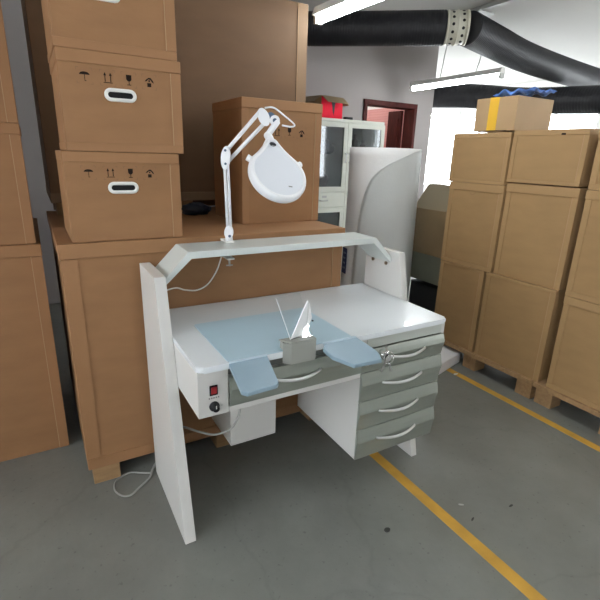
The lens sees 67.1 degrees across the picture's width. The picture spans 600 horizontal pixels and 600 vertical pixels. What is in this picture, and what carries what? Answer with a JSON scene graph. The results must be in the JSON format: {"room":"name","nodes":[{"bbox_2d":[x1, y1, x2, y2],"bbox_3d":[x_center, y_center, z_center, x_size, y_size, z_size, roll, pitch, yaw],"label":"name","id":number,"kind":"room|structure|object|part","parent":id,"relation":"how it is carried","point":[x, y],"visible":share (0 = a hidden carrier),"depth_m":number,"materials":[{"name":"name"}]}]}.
{"room":"warehouse","nodes":[
{"label":"warehouse","id":0,"kind":"room"},
{"bbox_2d":[1,0,438,303],"bbox_3d":[-1.596,-1.484,4.541,7.670,2.900,0.150,-8,20,-29],"label":"wall","id":1,"kind":"structure","parent":0,"point":[354,74],"depth_m":5.27,"materials":[{"name":"paint"}]},
{"bbox_2d":[0,277,599,599],"bbox_3d":[1.105,0.342,4.022,11.400,0.100,10.900,-8,20,-29],"label":"floor","id":2,"kind":"structure","parent":0,"point":[288,513],"depth_m":1.94,"materials":[{"name":"grey concrete"}]},
{"bbox_2d":[0,218,68,461],"bbox_3d":[-1.881,0.196,2.291,1.108,1.053,0.911,-8,20,-29],"label":"carton","id":3,"kind":"object","parent":2,"relation":"on","point":[32,413],"visible":1,"depth_m":2.14,"materials":[{"name":"beige cardboard"}]},
{"bbox_2d":[0,123,35,244],"bbox_3d":[-1.590,-0.522,2.005,0.668,0.503,0.511,-8,20,-29],"label":"carton","id":4,"kind":"object","parent":3,"relation":"on","point":[16,217],"visible":1,"depth_m":1.94,"materials":[{"name":"beige cardboard"}]},
{"bbox_2d":[0,0,18,123],"bbox_3d":[-1.573,-1.059,1.833,0.668,0.623,0.511,-8,20,-29],"label":"carton","id":5,"kind":"object","parent":4,"relation":"on","point":[8,110],"visible":0.85,"depth_m":1.83,"materials":[{"name":"beige cardboard"}]},
{"bbox_3d":[-1.583,-0.741,1.935,0.668,0.043,0.511,-8,20,-29],"label":"lid","id":6,"kind":"part","parent":4,"relation":"part of","materials":[{"name":"cardboard"}]},
{"bbox_3d":[-1.866,-0.281,2.139,1.108,0.053,0.911,-8,20,-29],"label":"lid","id":7,"kind":"part","parent":3,"relation":"part of","materials":[{"name":"cardboard"}]},
{"bbox_2d":[46,206,344,483],"bbox_3d":[-0.637,0.083,2.669,1.338,1.113,1.121,-8,20,-29],"label":"carton","id":8,"kind":"object","parent":2,"relation":"on","point":[100,291],"visible":0.43,"depth_m":2.03,"materials":[{"name":"beige"}]},
{"bbox_2d":[55,150,182,242],"bbox_3d":[-0.789,-0.465,1.970,0.433,0.341,0.409,-8,20,-29],"label":"carton","id":9,"kind":"object","parent":8,"relation":"on","point":[106,196],"visible":1,"depth_m":1.80,"materials":[{"name":"beige cardboard"}]},
{"bbox_2d":[49,46,183,153],"bbox_3d":[-0.761,-0.794,1.877,0.436,0.341,0.411,-8,20,-29],"label":"carton","id":10,"kind":"object","parent":9,"relation":"on","point":[106,102],"visible":1,"depth_m":1.70,"materials":[{"name":"beige cardboard"}]},
{"bbox_2d":[41,0,176,62],"bbox_3d":[-0.759,-1.131,1.772,0.431,0.363,0.411,-8,20,-29],"label":"carton","id":11,"kind":"object","parent":10,"relation":"on","point":[139,28],"visible":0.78,"depth_m":1.64,"materials":[{"name":"beige cardboard"}]},
{"bbox_3d":[-0.758,-0.936,1.832,0.436,0.043,0.409,-8,20,-29],"label":"lid","id":12,"kind":"part","parent":10,"relation":"part of","materials":[{"name":"cardboard"}]},
{"bbox_3d":[-0.786,-0.609,1.926,0.432,0.039,0.405,-8,20,-29],"label":"lid","id":13,"kind":"part","parent":9,"relation":"part of","materials":[{"name":"cardboard"}]},
{"bbox_2d":[21,0,307,215],"bbox_3d":[-0.806,-1.226,2.885,1.534,1.236,0.706,-8,20,-29],"label":"carton","id":14,"kind":"object","parent":8,"relation":"on","point":[226,49],"visible":0.44,"depth_m":2.64,"materials":[{"name":"brown cardboard"}]},
{"bbox_3d":[-0.621,-0.420,2.509,1.338,0.058,1.121,-8,20,-29],"label":"lid","id":15,"kind":"part","parent":8,"relation":"part of","materials":[{"name":"cardboard"}]},
{"bbox_2d":[181,202,211,214],"bbox_3d":[-0.607,-0.537,2.661,0.189,0.074,0.110,-8,20,-29],"label":"plastic bag","id":16,"kind":"object","parent":8,"relation":"on","point":[194,208],"visible":0.99,"depth_m":2.62,"materials":[{"name":"black plastic"}]},
{"bbox_2d":[212,96,322,223],"bbox_3d":[-0.196,-0.779,2.565,0.466,0.615,0.429,-8,20,-29],"label":"carton","id":17,"kind":"object","parent":8,"relation":"on","point":[302,142],"visible":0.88,"depth_m":2.40,"materials":[{"name":"beige cardboard"}]},
{"bbox_3d":[-0.187,-1.049,2.479,0.466,0.048,0.429,-8,20,-29],"label":"lid","id":18,"kind":"part","parent":17,"relation":"part of","materials":[{"name":"cardboard"}]},
{"bbox_2d":[113,232,445,543],"bbox_3d":[-0.059,0.334,1.966,1.413,1.096,0.790,-8,20,-29],"label":"workbench","id":19,"kind":"object","parent":2,"relation":"on","point":[231,361],"visible":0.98,"depth_m":1.89,"materials":[{"name":"white metal"}]},
{"bbox_3d":[-0.537,0.401,1.832,0.043,1.022,0.495,-8,20,-29],"label":"panel","id":20,"kind":"part","parent":19,"relation":"part of","materials":[{"name":"white laminate"}]},
{"bbox_3d":[-0.534,0.558,2.029,0.612,0.603,0.304,4,18,7],"label":"power cord","id":21,"kind":"part","parent":19,"relation":"part of","materials":[{"name":"grey plastic"}]},
{"bbox_2d":[209,385,217,395],"bbox_3d":[-0.290,0.303,1.520,0.029,0.038,0.004,-8,20,-29],"label":"switch","id":22,"kind":"object","parent":19,"relation":"attached to","point":[213,389],"depth_m":1.52,"materials":[{"name":"red plastic"}]},
{"bbox_2d":[167,106,305,290],"bbox_3d":[-0.299,-0.175,1.964,0.632,1.253,0.267,4,18,7],"label":"lamp","id":23,"kind":"object","parent":19,"relation":"attached to","point":[274,174],"visible":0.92,"depth_m":1.83,"materials":[{"name":"white metal"}]},
{"bbox_3d":[-0.303,-0.577,1.840,0.038,0.092,0.008,1,18,-1],"label":"joint plate","id":24,"kind":"part","parent":23,"relation":"part of","materials":[{"name":"white metal"}]},
{"bbox_3d":[-0.311,-0.432,1.909,0.012,0.276,0.025,12,20,29],"label":"arm","id":25,"kind":"part","parent":23,"relation":"part of","materials":[{"name":"white metal"}]},
{"bbox_3d":[-0.307,-0.288,1.946,0.038,0.060,0.005,2,18,0],"label":"joint plate","id":26,"kind":"part","parent":23,"relation":"part of","materials":[{"name":"white"}]},
{"bbox_3d":[-0.298,-0.432,1.909,0.012,0.276,0.025,12,20,29],"label":"arm","id":27,"kind":"part","parent":23,"relation":"part of","materials":[{"name":"white metal"}]},
{"bbox_3d":[-0.233,-0.690,1.852,0.161,0.173,0.017,-7,19,-24],"label":"arm","id":28,"kind":"part","parent":23,"relation":"part of","materials":[{"name":"white metal"}]},
{"bbox_3d":[-0.219,-0.655,1.869,0.172,0.168,0.016,-7,20,-25],"label":"arm","id":29,"kind":"part","parent":23,"relation":"part of","materials":[{"name":"white metal"}]},
{"bbox_3d":[-0.149,-0.751,1.859,0.051,0.069,0.014,0,18,-5],"label":"joint plate","id":30,"kind":"part","parent":23,"relation":"part of","materials":[{"name":"white plastic"}]},
{"bbox_3d":[-0.175,0.200,1.542,0.140,0.009,0.003,-8,20,-29],"label":"mat edge trim","id":31,"kind":"part","parent":19,"relation":"part of","materials":[{"name":"blue plastic"}]},
{"bbox_3d":[-0.182,0.203,1.890,0.676,0.170,0.553,-8,20,-29],"label":"casing","id":32,"kind":"part","parent":19,"relation":"part of","materials":[{"name":"white metal"}]},
{"bbox_3d":[-0.149,0.245,1.498,0.153,0.058,0.157,-8,20,-29],"label":"armrest","id":33,"kind":"part","parent":19,"relation":"part of","materials":[{"name":"blue plastic"}]},
{"bbox_2d":[155,232,390,284],"bbox_3d":[-0.077,-0.205,2.070,1.136,0.134,0.184,-8,20,-29],"label":"shelf","id":34,"kind":"object","parent":19,"relation":"attached to","point":[179,255],"depth_m":1.96,"materials":[{"name":"white metal"}]},
{"bbox_3d":[-0.007,0.340,1.723,0.568,0.021,0.029,-8,20,-29],"label":"rail","id":35,"kind":"part","parent":19,"relation":"part of","materials":[{"name":"white laminate"}]},
{"bbox_3d":[-0.083,0.232,1.832,0.564,0.113,0.377,-8,20,-29],"label":"drawer","id":36,"kind":"part","parent":19,"relation":"part of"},
{"bbox_3d":[-0.002,0.280,1.657,0.202,0.020,0.043,-8,20,-29],"label":"handle","id":37,"kind":"part","parent":19,"relation":"part of","materials":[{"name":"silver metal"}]},
{"bbox_2d":[169,283,445,373],"bbox_3d":[0.007,0.075,1.991,1.136,0.022,0.628,-8,20,-29],"label":"countertop","id":38,"kind":"structure","parent":19,"relation":"on","point":[362,311],"depth_m":2.00,"materials":[{"name":"white laminate"}]},
{"bbox_3d":[0.152,0.153,1.724,0.153,0.009,0.003,-8,20,-29],"label":"mat edge trim","id":39,"kind":"part","parent":19,"relation":"part of","materials":[{"name":"blue plastic"}]},
{"bbox_3d":[0.190,0.194,1.686,0.197,0.058,0.152,-8,20,-29],"label":"armrest","id":40,"kind":"part","parent":19,"relation":"part of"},
{"bbox_3d":[0.317,0.330,2.204,0.454,0.572,0.502,-8,20,-29],"label":"drawer","id":41,"kind":"part","parent":19,"relation":"part of","materials":[{"name":"grey metal"}]},
{"bbox_2d":[379,344,393,371],"bbox_3d":[0.344,0.228,1.837,0.054,0.137,0.064,-8,20,-29],"label":"bunch","id":42,"kind":"object","parent":19,"relation":"hanging from","point":[384,354],"visible":0.99,"depth_m":1.83,"materials":[{"name":"silver metal"}]},
{"bbox_3d":[0.483,0.252,2.398,0.036,1.022,0.495,-8,20,-29],"label":"panel","id":43,"kind":"part","parent":19,"relation":"part of","materials":[{"name":"white metal"}]},
{"bbox_3d":[0.347,0.552,2.199,0.451,0.144,0.377,-8,20,-29],"label":"drawer","id":44,"kind":"part","parent":19,"relation":"part of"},
{"bbox_3d":[0.436,0.595,2.028,0.231,0.020,0.043,-8,20,-29],"label":"handle","id":45,"kind":"part","parent":19,"relation":"part of","materials":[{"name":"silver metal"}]},
{"bbox_3d":[0.351,0.417,2.156,0.451,0.133,0.377,-8,20,-29],"label":"drawer","id":46,"kind":"part","parent":19,"relation":"part of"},
{"bbox_3d":[0.439,0.467,1.987,0.230,0.020,0.043,-8,20,-29],"label":"handle","id":47,"kind":"part","parent":19,"relation":"part of","materials":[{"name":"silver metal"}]},
{"bbox_3d":[0.356,0.287,2.115,0.451,0.133,0.377,-8,20,-29],"label":"drawer","id":48,"kind":"part","parent":19,"relation":"part of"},
{"bbox_3d":[0.447,0.338,1.948,0.228,0.020,0.043,-8,20,-29],"label":"handle","id":49,"kind":"part","parent":19,"relation":"part of","materials":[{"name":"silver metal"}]},
{"bbox_3d":[0.359,0.175,2.079,0.451,0.098,0.377,-8,20,-29],"label":"drawer","id":50,"kind":"part","parent":19,"relation":"part of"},
{"bbox_3d":[0.460,0.226,1.918,0.213,0.020,0.043,-8,20,-29],"label":"handle","id":51,"kind":"part","parent":19,"relation":"part of","materials":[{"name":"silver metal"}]},
{"bbox_2d":[316,117,384,265],"bbox_3d":[0.420,-1.168,5.457,1.050,1.862,0.459,-8,20,-29],"label":"tall cabinet","id":52,"kind":"object","parent":2,"relation":"on","point":[332,202],"visible":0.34,"depth_m":5.31,"materials":[{"name":"beige metal"}]},
{"bbox_2d":[319,169,328,186],"bbox_3d":[0.199,-1.418,5.253,0.264,0.238,0.263,-8,20,-29],"label":"plastic bag","id":53,"kind":"object","parent":52,"relation":"in","point":[323,178],"visible":0.34,"depth_m":5.17,"materials":[{"name":"grey plastic"}]},
{"bbox_2d":[305,95,348,118],"bbox_3d":[0.248,-2.139,5.054,0.520,0.221,0.520,-13,23,-38],"label":"carton","id":54,"kind":"object","parent":52,"relation":"on","point":[332,106],"visible":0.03,"depth_m":4.91,"materials":[{"name":"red cardboard"}]},
{"bbox_2d":[320,139,334,153],"bbox_3d":[0.281,-1.755,5.174,0.222,0.162,0.264,-8,20,-29],"label":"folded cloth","id":55,"kind":"object","parent":52,"relation":"on","point":[327,147],"visible":0.7,"depth_m":5.09,"materials":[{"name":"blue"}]},
{"bbox_2d":[320,154,341,155],"bbox_3d":[0.422,-1.701,5.313,0.986,0.015,0.358,-8,20,-29],"label":"shelf","id":56,"kind":"object","parent":52,"relation":"attached to","point":[320,154],"depth_m":5.11,"materials":[{"name":"beige metal"}]},
{"bbox_3d":[0.270,-0.654,5.317,0.519,0.840,0.022,-8,20,-29],"label":"door","id":57,"kind":"part","parent":52,"relation":"part of","materials":[{"name":"beige metal"}]},
{"bbox_3d":[0.286,-1.143,5.161,0.519,0.163,0.022,-8,20,-29],"label":"drawer","id":58,"kind":"part","parent":52,"relation":"part of","materials":[{"name":"beige metal"}]},
{"bbox_3d":[0.300,-1.584,5.021,0.519,0.742,0.022,-8,20,-29],"label":"door","id":59,"kind":"part","parent":52,"relation":"part of","materials":[{"name":"beige metal"}]},
{"bbox_3d":[0.724,-0.720,5.569,0.519,0.840,0.022,-8,20,-29],"label":"door","id":60,"kind":"part","parent":52,"relation":"part of","materials":[{"name":"beige metal"}]},
{"bbox_3d":[0.740,-1.209,5.413,0.519,0.163,0.022,-8,20,-29],"label":"drawer","id":61,"kind":"part","parent":52,"relation":"part of","materials":[{"name":"beige metal"}]},
{"bbox_2d":[351,134,357,146],"bbox_3d":[0.648,-1.844,5.377,0.072,0.230,0.072,-8,20,-29],"label":"bottle","id":62,"kind":"object","parent":52,"relation":"on","point":[354,141],"visible":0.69,"depth_m":5.34,"materials":[{"name":"brown glass"}]},
{"bbox_3d":[0.753,-1.650,5.272,0.519,0.742,0.022,-8,20,-29],"label":"door","id":63,"kind":"part","parent":52,"relation":"part of","materials":[{"name":"beige metal"}]},
{"bbox_2d":[340,147,421,299],"bbox_3d":[0.661,-0.478,3.849,0.610,1.540,0.603,-8,20,-29],"label":"roll","id":64,"kind":"object","parent":2,"relation":"on","point":[383,183],"visible":0.6,"depth_m":3.51,"materials":[{"name":"white plastic"}]},
{"bbox_2d":[409,279,437,312],"bbox_3d":[1.270,0.047,4.106,0.360,0.420,0.440,-8,20,-29],"label":"crate","id":65,"kind":"object","parent":2,"relation":"on","point":[423,294],"visible":0.16,"depth_m":4.02,"materials":[{"name":"black"}]},
{"bbox_2d":[410,251,441,285],"bbox_3d":[1.304,-0.081,4.072,0.500,0.688,0.620,-8,20,-29],"label":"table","id":66,"kind":"object","parent":2,"relation":"on","point":[424,267],"visible":0.05,"depth_m":3.90,"materials":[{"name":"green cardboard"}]},
{"bbox_2d":[413,183,449,257],"bbox_3d":[1.277,-0.693,3.909,0.450,0.570,0.600,-8,20,-29],"label":"carton","id":67,"kind":"object","parent":66,"relation":"on","point":[431,211],"visible":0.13,"depth_m":3.83,"materials":[{"name":"brown cardboard"}]},
{"bbox_2d":[439,345,460,373],"bbox_3d":[0.994,0.465,3.326,0.153,0.082,0.571,18,24,41],"label":"foam slab","id":68,"kind":"object","parent":2,"relation":"on","point":[450,357],"visible":0.48,"depth_m":3.37,"materials":[{"name":"white"}]},
{"bbox_2d":[370,452,546,599],"bbox_3d":[0.536,0.885,2.099,0.054,0.002,6.800,-8,20,-29],"label":"floor marking line","id":69,"kind":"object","parent":2,"relation":"on","point":[479,547],"depth_m":1.87,"materials":[{"name":"yellow paint"}]},
{"bbox_2d":[443,340,535,398],"bbox_3d":[1.560,0.413,3.448,0.720,0.142,0.905,-8,20,-29],"label":"wooden pallet","id":70,"kind":"object","parent":2,"relation":"on","point":[524,386],"visible":0.24,"depth_m":3.12,"materials":[{"name":"brown wood"}]},
{"bbox_2d":[435,260,485,351],"bbox_3d":[1.429,-0.003,3.511,0.631,0.603,0.398,-8,20,-29],"label":"carton","id":71,"kind":"object","parent":70,"relation":"on","point":[460,291],"visible":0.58,"depth_m":3.33,"materials":[{"name":"beige cardboard"}]},
{"bbox_3d":[1.438,-0.282,3.422,0.631,0.017,0.398,-8,20,-29],"label":"lid","id":72,"kind":"part","parent":71,"relation":"part of","materials":[{"name":"beige cardboard"}]},
{"bbox_2d":[441,181,506,272],"bbox_3d":[1.458,-0.559,3.313,0.631,0.574,0.453,-8,20,-29],"label":"carton","id":73,"kind":"object","parent":71,"relation":"on","point":[474,214],"visible":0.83,"depth_m":3.14,"materials":[{"name":"beige cardboard"}]},
{"bbox_3d":[1.466,-0.807,3.234,0.631,0.053,0.453,-8,20,-29],"label":"lid","id":74,"kind":"part","parent":73,"relation":"part of","materials":[{"name":"beige cardboard"}]},
{"bbox_2d":[449,132,516,184],"bbox_3d":[1.464,-0.990,3.189,0.626,0.321,0.459,-8,20,-29],"label":"carton","id":75,"kind":"object","parent":73,"relation":"on","point":[483,158],"visible":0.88,"depth_m":3.02,"materials":[{"name":"beige cardboard"}]},
{"bbox_3d":[1.468,-1.128,3.145,0.625,0.031,0.457,-8,20,-29],"label":"lid","id":76,"kind":"part","parent":75,"relation":"part of","materials":[{"name":"beige cardboard"}]},
{"bbox_2d":[471,95,553,132],"bbox_3d":[1.404,-1.218,3.006,0.387,0.208,0.310,-8,20,-29],"label":"carton","id":77,"kind":"object","parent":75,"relation":"on","point":[517,112],"visible":0.8,"depth_m":2.90,"materials":[{"name":"beige cardboard"}]},
{"bbox_2d":[493,87,556,96],"bbox_3d":[1.443,-1.332,2.911,0.220,0.044,0.300,-8,20,-27],"label":"plastic film","id":78,"kind":"object","parent":77,"relation":"on","point":[532,91],"visible":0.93,"depth_m":2.86,"materials":[{"name":"blue plastic"}]},
{"bbox_2d":[474,272,565,381],"bbox_3d":[1.660,0.127,3.128,0.631,0.603,0.498,-8,20,-29],"label":"carton","id":79,"kind":"object","parent":70,"relation":"on","point":[519,321],"visible":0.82,"depth_m":2.93,"materials":[{"name":"beige cardboard"}]},
{"bbox_3d":[1.668,-0.152,3.039,0.631,0.017,0.498,-8,20,-29],"label":"lid","id":80,"kind":"part","parent":79,"relation":"part of","materials":[{"name":"beige cardboard"}]},
{"bbox_2d":[493,183,587,290],"bbox_3d":[1.699,-0.439,2.933,0.631,0.591,0.463,-8,20,-29],"label":"carton","id":81,"kind":"object","parent":79,"relation":"on","point":[540,225],"visible":0.89,"depth_m":2.75,"materials":[{"name":"beige cardboard"}]},
{"bbox_3d":[1.707,-0.695,2.852,0.631,0.053,0.463,-8,20,-29],"label":"lid","id":82,"kind":"part","parent":81,"relation":"part of","materials":[{"name":"beige cardboard"}]},
{"bbox_2d":[506,128,599,186],"bbox_3d":[1.706,-0.876,2.804,0.626,0.306,0.462,-8,20,-29],"label":"carton","id":83,"kind":"object","parent":81,"relation":"on","point":[560,157],"visible":0.98,"depth_m":2.61,"materials":[{"name":"beige cardboard"}]},
{"bbox_3d":[1.710,-1.006,2.762,0.625,0.031,0.460,-8,20,-29],"label":"lid","id":84,"kind":"part","parent":83,"relation":"part of","materials":[{"name":"beige cardboard"}]},
{"bbox_2d":[447,368,599,451],"bbox_3d":[1.468,0.721,2.703,0.050,0.002,1.560,-8,20,-29],"label":"floor marking","id":85,"kind":"object","parent":2,"relation":"on","point":[558,427],"depth_m":2.79,"materials":[{"name":"yellow paint"}]},
{"bbox_2d":[533,379,599,433],"bbox_3d":[2.048,0.686,2.640,0.720,0.142,1.040,-8,20,-29],"label":"wooden pallet","id":86,"kind":"object","parent":2,"relation":"on","point":[547,397],"visible":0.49,"depth_m":2.82,"materials":[{"name":"brown wood"}]},
{"bbox_2d":[546,295,599,410],"bbox_3d":[1.924,0.281,2.692,0.631,0.591,0.463,-8,20,-29],"label":"carton","id":87,"kind":"object","parent":86,"relation":"on","point":[574,371],"visible":0.98,"depth_m":2.62,"materials":[{"name":"beige"}]},
{"bbox_3d":[1.932,0.022,2.610,0.631,0.048,0.463,-8,20,-29],"label":"lid","id":88,"kind":"part","parent":87,"relation":"part of","materials":[{"name":"beige cardboard"}]},
{"bbox_2d":[565,190,599,304],"bbox_3d":[1.940,-0.288,2.513,0.631,0.598,0.468,-8,20,-29],"label":"carton","id":89,"kind":"object","parent":87,"relation":"on","point":[583,283],"visible":1,"depth_m":2.50,"materials":[{"name":"beige cardboard"}]},
{"bbox_3d":[1.948,-0.550,2.429,0.631,0.048,0.468,-8,20,-29],"label":"lid","id":90,"kind":"part","parent":89,"relation":"part of","materials":[{"name":"beige cardboard"}]},
{"bbox_2d":[588,132,599,190],"bbox_3d":[1.954,-0.721,2.375,0.631,0.308,0.468,-8,20,-29],"label":"carton","id":91,"kind":"object","parent":89,"relation":"on","point":[594,183],"visible":1,"depth_m":2.41,"materials":[{"name":"beige cardboard"}]},
{"bbox_2d":[368,106,381,109],"bbox_3d":[0.923,-2.384,7.610,0.120,2.900,2.900,-8,20,-29],"label":"wall","id":92,"kind":"structure","parent":0,"point":[369,108],"depth_m":6.98,"materials":[{"name":"white paint"}]},
{"bbox_2d":[367,108,404,147],"bbox_3d":[1.073,-2.338,7.199,0.024,1.270,1.750,-8,20,-29],"label":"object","id":93,"kind":"object","parent":92,"relation":"attached to","point":[375,115],"visible":0.07,"depth_m":6.79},
{"bbox_2d":[423,108,448,191],"bbox_3d":[1.825,-3.059,9.810,3.730,2.900,0.200,-8,20,-29],"label":"wall","id":94,"kind":"structure","parent":0,"point":[433,109],"depth_m":10.47,"materials":[{"name":"white paint"}]},
{"bbox_2d":[424,117,443,186],"bbox_3d":[2.549,-3.315,10.141,1.590,1.530,0.050,-8,20,-29],"label":"window","id":95,"kind":"structure","parent":94,"relation":"in","point":[436,118],"depth_m":10.46,"materials":[{"name":"white glass"}]},
{"bbox_2d":[290,0,599,85],"bbox_3d":[1.195,-2.514,3.110,11.400,0.100,10.900,-8,20,-29],"label":"ceiling","id":96,"kind":"structure","parent":0,"point":[569,28],"depth_m":4.96,"materials":[{"name":"paint"}]},
{"bbox_2d":[312,0,381,25],"bbox_3d":[0.443,-1.909,2.338,0.091,0.631,1.221,-9,21,-31],"label":"lamp","id":97,"kind":"object","parent":96,"relation":"hanging from","point":[329,10],"visible":1,"depth_m":2.72,"materials":[{"name":"white plastic"}]},
{"bbox_2d":[307,9,447,46],"bbox_3d":[0.171,-2.521,4.175,2.301,0.319,0.373,2,18,2],"label":"flexible duct","id":98,"kind":"object","parent":96,"relation":"hanging from","point":[397,27],"visible":0.49,"depth_m":4.04,"materials":[{"name":"black plastic"}]},
{"bbox_2d":[443,9,470,45],"bbox_3d":[1.403,-2.450,4.079,0.192,0.283,0.283,4,18,6],"label":"duct collar","id":99,"kind":"object","parent":98,"relation":"attached to","point":[458,25],"visible":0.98,"depth_m":3.97,"materials":[{"name":"beige metal"}]},
{"bbox_2d":[460,10,599,85],"bbox_3d":[3.324,-2.820,5.550,4.759,0.358,0.292,-13,23,-38],"label":"flexible duct","id":100,"kind":"object","parent":99,"relation":"attached to","point":[488,38],"visible":0.91,"depth_m":4.59,"materials":[{"name":"black plastic"}]},
{"bbox_2d":[433,84,599,113],"bbox_3d":[2.709,-2.616,5.849,2.874,0.506,0.526,17,23,40],"label":"flexible duct","id":101,"kind":"object","parent":100,"relation":"attached to","point":[585,99],"visible":0.54,"depth_m":5.58,"materials":[{"name":"black plastic"}]},
{"bbox_2d":[432,73,462,116],"bbox_3d":[2.504,-3.703,8.238,0.090,0.679,1.200,-8,20,-29],"label":"lamp","id":102,"kind":"object","parent":96,"relation":"hanging from","point":[455,111],"visible":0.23,"depth_m":8.05,"materials":[{"name":"white plastic"}]},
{"bbox_2d":[409,46,505,90],"bbox_3d":[1.691,-2.680,4.907,0.090,0.649,1.277,-8,20,-29],"label":"lamp","id":103,"kind":"object","parent":96,"relation":"hanging from","point":[496,73],"visible":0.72,"depth_m":4.88,"materials":[{"name":"white metal"}]},
{"bbox_2d":[470,0,516,15],"bbox_3d":[2.401,-2.513,3.472,0.220,0.050,4.900,-8,20,-29],"label":"conduit","id":104,"kind":"object","parent":96,"relation":"attached to","point":[482,8],"visible":0.48,"depth_m":4.34,"materials":[{"name":"grey metal"}]},
{"bbox_3d":[2.349,-2.513,3.441,0.040,0.035,4.900,-8,20,-29],"label":"rail","id":105,"kind":"part","parent":104,"relation":"part of","materials":[{"name":"grey metal"}]},
{"bbox_2d":[440,80,599,184],"bbox_3d":[6.060,-1.765,6.175,0.200,2.900,10.700,-8,20,-29],"label":"wall","id":106,"kind":"structure","parent":0,"point":[467,112],"depth_m":9.85,"materials":[{"name":"white paint"}]},
{"bbox_2d":[443,116,479,184],"bbox_3d":[3.820,-3.172,9.819,0.050,1.530,1.620,-8,20,-29],"label":"window","id":107,"kind":"structure","parent":106,"relation":"in","point":[469,117],"depth_m":10.37,"materials":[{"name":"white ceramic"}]},
{"bbox_2d":[552,114,557,128],"bbox_3d":[4.643,-2.710,8.454,0.050,1.530,1.580,-8,20,-29],"label":"window","id":108,"kind":"structure","parent":106,"relation":"in","point":[556,115],"depth_m":8.27,"materials":[{"name":"white glass"}]},
{"bbox_3d":[0.440,-2.174,6.903,1.450,2.900,2.100,-8,20,-29],"label":"wall","id":109,"kind":"structure","parent":0,"visible":0},
{"bbox_2d":[362,99,417,148],"bbox_3d":[1.026,-1.556,6.259,0.870,2.150,0.465,-8,20,-29],"label":"door","id":110,"kind":"structure","parent":109,"relation":"in","point":[395,118],"depth_m":6.10,"materials":[{"name":"brown wood"}]}
]}

